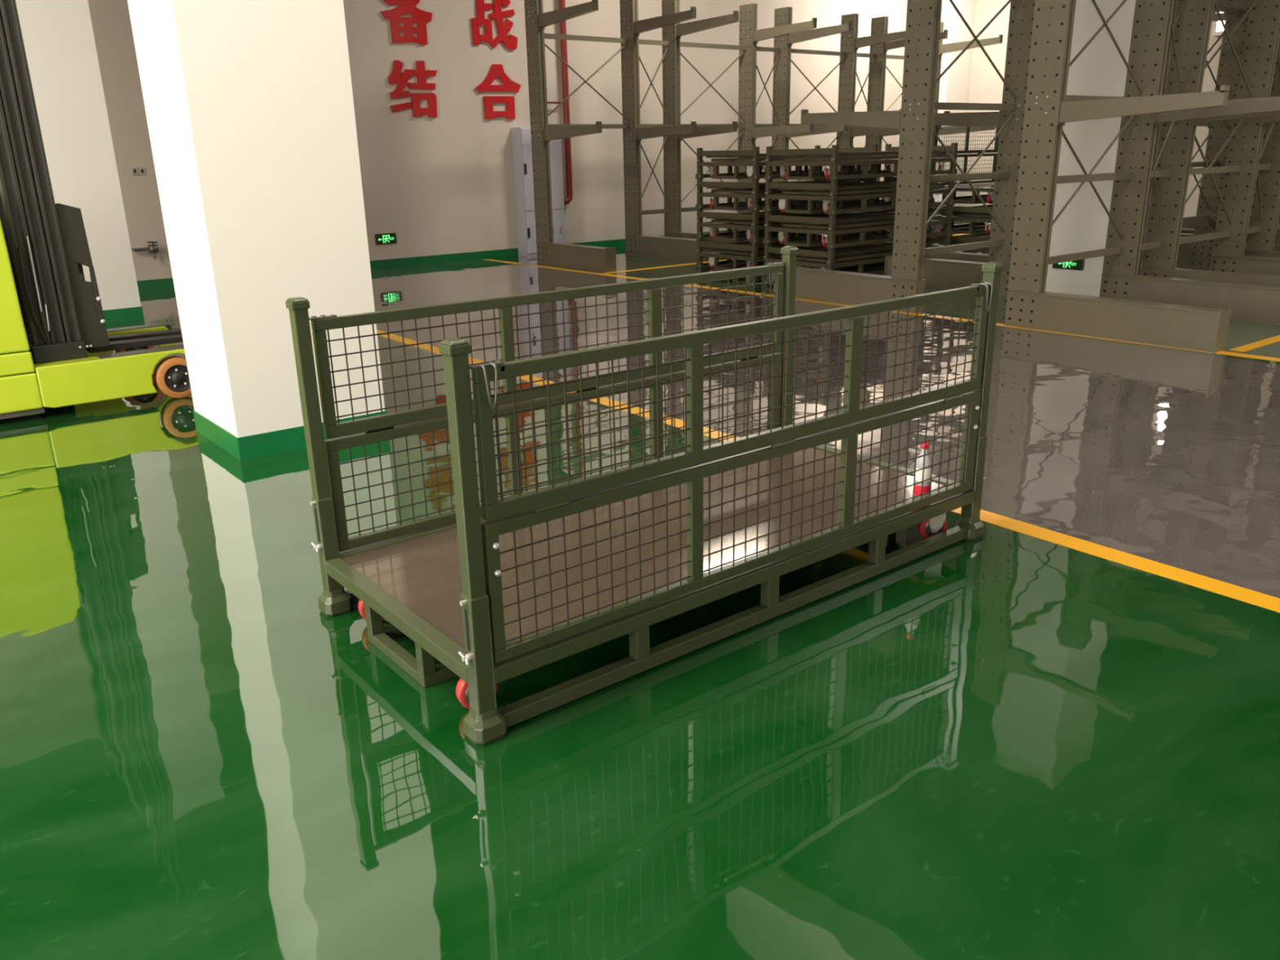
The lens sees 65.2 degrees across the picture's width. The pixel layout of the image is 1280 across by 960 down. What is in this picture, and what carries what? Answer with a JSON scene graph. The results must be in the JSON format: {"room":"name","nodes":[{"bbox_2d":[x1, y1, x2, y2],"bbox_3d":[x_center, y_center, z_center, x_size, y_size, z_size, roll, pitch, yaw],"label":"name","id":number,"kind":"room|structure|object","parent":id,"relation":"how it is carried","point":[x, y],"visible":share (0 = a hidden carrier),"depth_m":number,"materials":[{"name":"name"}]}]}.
{"room":"warehouse","nodes":[
{"label":"warehouse","id":0,"kind":"room"},
{"bbox_2d":[87,0,907,280],"bbox_3d":[-3.476,-5.559,12.992,24.000,5.500,0.200,-15,23,-36],"label":"wall","id":1,"kind":"structure","parent":0,"point":[444,184],"depth_m":14.32,"materials":[{"name":"paint"}]},
{"bbox_2d":[130,167,137,175],"bbox_3d":[-5.817,-3.554,11.519,0.064,0.085,0.018,-15,23,-36],"label":"wall switch","id":2,"kind":"object","parent":1,"relation":"attached to","point":[134,170],"visible":1,"depth_m":11.51,"materials":[{"name":"plastic"}]},
{"bbox_2d":[138,167,145,174],"bbox_3d":[-5.754,-3.571,11.566,0.064,0.085,0.018,-15,23,-36],"label":"wall switch","id":3,"kind":"object","parent":1,"relation":"attached to","point":[141,170],"visible":1,"depth_m":11.56,"materials":[{"name":"plastic"}]},
{"bbox_2d":[132,241,158,259],"bbox_3d":[-5.797,-2.688,11.734,0.276,0.209,0.110,-13,22,-32],"label":"tap","id":4,"kind":"object","parent":1,"relation":"attached to","point":[153,248],"visible":1,"depth_m":11.73,"materials":[{"name":"grey metal"}]},
{"bbox_2d":[374,232,396,244],"bbox_3d":[-3.448,-3.271,13.571,0.295,0.140,0.036,-15,23,-36],"label":"exit sign","id":5,"kind":"object","parent":1,"relation":"attached to","point":[381,238],"visible":1,"depth_m":13.55,"materials":[{"name":"green plastic"}]},
{"bbox_2d":[380,0,432,44],"bbox_3d":[-3.037,-6.086,13.031,0.723,0.764,0.041,-15,23,-36],"label":"letter","id":6,"kind":"object","parent":1,"relation":"attached to","point":[420,17],"depth_m":13.05,"materials":[{"name":"red plastic"}]},
{"bbox_2d":[387,60,437,117],"bbox_3d":[-3.012,-5.204,13.327,0.719,0.708,0.041,-15,23,-36],"label":"letter","id":7,"kind":"object","parent":1,"relation":"attached to","point":[420,73],"depth_m":13.31,"materials":[{"name":"red plastic"}]},
{"bbox_2d":[137,229,733,291],"bbox_3d":[-3.359,-2.981,13.757,24.000,0.120,0.006,-15,23,-36],"label":"baseboard","id":8,"kind":"structure","parent":1,"relation":"attached to","point":[164,283],"depth_m":14.14,"materials":[{"name":"green paint"}]},
{"bbox_2d":[471,0,517,49],"bbox_3d":[-2.014,-6.407,13.784,0.709,0.873,0.041,-15,23,-36],"label":"letter","id":9,"kind":"object","parent":1,"relation":"attached to","point":[504,28],"depth_m":13.79,"materials":[{"name":"red plastic"}]},
{"bbox_2d":[475,64,520,119],"bbox_3d":[-1.993,-5.466,14.097,0.741,0.721,0.039,-15,23,-36],"label":"letter","id":10,"kind":"object","parent":1,"relation":"attached to","point":[495,71],"depth_m":14.07,"materials":[{"name":"red plastic"}]},
{"bbox_2d":[546,0,573,204],"bbox_3d":[-1.226,-6.421,14.342,0.406,4.797,0.122,-13,21,-31],"label":"pipe","id":11,"kind":"object","parent":1,"relation":"attached to","point":[562,3],"visible":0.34,"depth_m":14.69,"materials":[{"name":"red metal"}]},
{"bbox_2d":[377,329,1279,612],"bbox_3d":[-0.881,-0.746,7.011,0.110,0.002,14.192,-15,23,-35],"label":"floor marking line","id":12,"kind":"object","parent":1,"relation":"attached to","point":[1242,593],"depth_m":3.78,"materials":[{"name":"yellow paint"}]},
{"bbox_2d":[483,258,1279,361],"bbox_3d":[1.749,-1.791,10.017,0.110,0.002,12.494,-16,23,-37],"label":"trim","id":13,"kind":"structure","parent":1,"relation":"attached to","point":[560,268],"depth_m":9.68,"materials":[{"name":"yellow paint"}]},
{"bbox_2d":[0,228,1279,959],"bbox_3d":[2.403,-0.766,6.872,24.000,0.001,18.500,-15,23,-36],"label":"floor","id":14,"kind":"structure","parent":0,"point":[1003,744],"depth_m":2.77,"materials":[{"name":"green paint"}]},
{"bbox_2d":[15,0,144,323],"bbox_3d":[-5.450,-4.193,8.972,0.792,5.500,0.792,-15,23,-36],"label":"column","id":15,"kind":"structure","parent":14,"relation":"on","point":[58,35],"depth_m":9.07,"materials":[{"name":"white paint"}]},
{"bbox_2d":[0,0,191,419],"bbox_3d":[-4.007,-2.307,5.874,2.950,3.800,1.225,-15,23,-36],"label":"forklift","id":16,"kind":"object","parent":14,"relation":"on","point":[57,347],"visible":0.91,"depth_m":6.00,"materials":[{"name":"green metal"}]},
{"bbox_2d":[127,0,386,460],"bbox_3d":[-2.021,-2.886,4.792,0.816,5.500,0.774,-15,23,-36],"label":"column","id":17,"kind":"structure","parent":14,"relation":"on","point":[249,106],"depth_m":4.97,"materials":[{"name":"white paint"}]},
{"bbox_2d":[511,127,565,257],"bbox_3d":[-1.474,-4.237,14.749,0.700,1.810,0.277,-15,23,-36],"label":"tall cabinet","id":18,"kind":"object","parent":14,"relation":"on","point":[521,136],"visible":0.73,"depth_m":14.62,"materials":[{"name":"white metal"}]},
{"bbox_2d":[285,245,1004,745],"bbox_3d":[0.120,-0.171,3.516,2.284,1.059,1.099,-15,23,-36],"label":"trolley","id":19,"kind":"object","parent":14,"relation":"on","point":[494,590],"visible":1,"depth_m":3.24,"materials":[{"name":"green metal"}]},
{"bbox_2d":[914,442,931,497],"bbox_3d":[1.072,-0.037,3.786,0.064,0.214,0.064,-15,23,-36],"label":"water bottle","id":20,"kind":"object","parent":19,"relation":"on","point":[919,464],"visible":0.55,"depth_m":3.76,"materials":[{"name":"white"}]},
{"bbox_2d":[524,0,1003,272],"bbox_3d":[2.386,-5.373,15.255,8.592,3.500,1.612,-15,23,-36],"label":"rack","id":21,"kind":"object","parent":14,"relation":"on","point":[676,244],"visible":0.66,"depth_m":14.45,"materials":[{"name":"metal"}]},
{"bbox_2d":[695,234,866,270],"bbox_3d":[1.944,-3.057,13.257,2.286,0.370,1.099,-15,23,-36],"label":"trolley","id":22,"kind":"object","parent":14,"relation":"on","point":[751,254],"visible":0.38,"depth_m":12.71,"materials":[{"name":"green metal"}]},
{"bbox_2d":[695,208,846,243],"bbox_3d":[1.937,-3.408,13.141,2.286,0.370,1.099,-15,23,-36],"label":"trolley","id":23,"kind":"object","parent":22,"relation":"on","point":[753,223],"visible":0.48,"depth_m":12.59,"materials":[{"name":"green metal"}]},
{"bbox_2d":[695,177,876,211],"bbox_3d":[1.930,-3.760,13.026,2.286,0.370,1.099,-15,23,-36],"label":"trolley","id":24,"kind":"object","parent":23,"relation":"on","point":[754,191],"visible":0.52,"depth_m":12.53,"materials":[{"name":"green metal"}]},
{"bbox_2d":[695,144,878,179],"bbox_3d":[1.923,-4.111,12.910,2.286,0.370,1.099,-15,23,-36],"label":"trolley","id":25,"kind":"object","parent":24,"relation":"on","point":[753,162],"visible":0.56,"depth_m":12.41,"materials":[{"name":"green metal"}]},
{"bbox_2d":[604,233,964,273],"bbox_3d":[3.631,-3.689,15.656,10.340,0.002,0.100,-15,23,-36],"label":"trim","id":26,"kind":"structure","parent":14,"relation":"on","point":[962,233],"depth_m":13.15,"materials":[{"name":"yellow paint"}]},
{"bbox_2d":[764,235,951,275],"bbox_3d":[2.708,-2.781,12.373,2.286,0.370,1.099,-15,23,-36],"label":"trolley","id":27,"kind":"object","parent":14,"relation":"on","point":[860,256],"visible":0.35,"depth_m":11.92,"materials":[{"name":"green metal"}]},
{"bbox_2d":[763,205,953,248],"bbox_3d":[2.700,-3.133,12.257,2.286,0.370,1.099,-15,23,-36],"label":"trolley","id":28,"kind":"object","parent":27,"relation":"on","point":[864,224],"visible":0.94,"depth_m":11.85,"materials":[{"name":"green metal"}]},
{"bbox_2d":[763,177,955,215],"bbox_3d":[2.693,-3.484,12.141,2.286,0.370,1.099,-15,23,-36],"label":"trolley","id":29,"kind":"object","parent":28,"relation":"on","point":[828,193],"visible":0.91,"depth_m":11.69,"materials":[{"name":"green metal"}]},
{"bbox_2d":[764,142,957,180],"bbox_3d":[2.686,-3.835,12.026,2.286,0.370,1.099,-15,23,-36],"label":"trolley","id":30,"kind":"object","parent":29,"relation":"on","point":[830,158],"visible":0.91,"depth_m":11.59,"materials":[{"name":"green metal"}]},
{"bbox_2d":[933,0,975,206],"bbox_3d":[5.913,-7.894,19.488,0.702,5.500,0.702,-15,23,-36],"label":"column","id":31,"kind":"structure","parent":14,"relation":"on","point":[954,83],"depth_m":19.13,"materials":[{"name":"white paint"}]},
{"bbox_2d":[924,231,990,257],"bbox_3d":[4.981,-3.227,13.581,2.286,0.370,1.099,-15,23,-36],"label":"trolley","id":32,"kind":"object","parent":14,"relation":"on","point":[976,237],"visible":0.07,"depth_m":12.89,"materials":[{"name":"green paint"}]},
{"bbox_2d":[927,204,992,234],"bbox_3d":[4.973,-3.578,13.466,2.286,0.370,1.099,-15,23,-36],"label":"trolley","id":33,"kind":"object","parent":32,"relation":"on","point":[977,215],"visible":0.24,"depth_m":12.81,"materials":[{"name":"green metal"}]},
{"bbox_2d":[928,124,999,204],"bbox_3d":[4.959,-4.256,13.242,2.284,1.059,1.099,-15,23,-36],"label":"trolley","id":34,"kind":"object","parent":33,"relation":"on","point":[980,187],"visible":0.16,"depth_m":13.33,"materials":[{"name":"green metal"}]},
{"bbox_2d":[795,0,1279,313],"bbox_3d":[5.338,-4.268,11.718,8.592,3.500,1.562,-15,23,-36],"label":"rack","id":35,"kind":"object","parent":14,"relation":"on","point":[907,273],"visible":0.3,"depth_m":9.55,"materials":[{"name":"metal"}]},
{"bbox_2d":[1045,0,1177,297],"bbox_3d":[4.597,-4.521,9.338,0.800,5.500,0.800,-15,23,-36],"label":"column","id":36,"kind":"structure","parent":14,"relation":"on","point":[1100,70],"depth_m":9.53,"materials":[{"name":"white paint"}]},
{"bbox_2d":[1052,258,1084,270],"bbox_3d":[4.250,-2.150,9.933,0.036,0.115,0.315,-15,23,-36],"label":"exit sign","id":37,"kind":"object","parent":36,"relation":"attached to","point":[1078,264],"visible":0.77,"depth_m":9.89,"materials":[{"name":"green plastic"}]},
{"bbox_2d":[1003,0,1279,353],"bbox_3d":[6.928,-3.672,9.812,8.592,3.500,1.702,-15,23,-36],"label":"rack","id":38,"kind":"object","parent":14,"relation":"on","point":[1166,304],"visible":1,"depth_m":8.69,"materials":[{"name":"metal"}]},
{"bbox_2d":[1229,334,1279,351],"bbox_3d":[8.332,-1.984,10.190,10.121,0.002,0.100,-15,23,-35],"label":"trim","id":39,"kind":"structure","parent":14,"relation":"on","point":[1275,339],"depth_m":7.46,"materials":[{"name":"yellow paint"}]},
{"bbox_2d":[959,0,1222,217],"bbox_3d":[11.811,-5.914,13.114,0.200,5.500,18.900,-15,23,-36],"label":"wall","id":40,"kind":"structure","parent":0,"point":[985,86],"depth_m":18.99,"materials":[{"name":"paint"}]},
{"bbox_2d":[1212,12,1225,35],"bbox_3d":[9.286,-7.319,15.745,0.070,0.580,0.430,-15,23,-36],"label":"window","id":41,"kind":"structure","parent":40,"relation":"in","point":[1218,29],"depth_m":15.90,"materials":[{"name":"white glass"}]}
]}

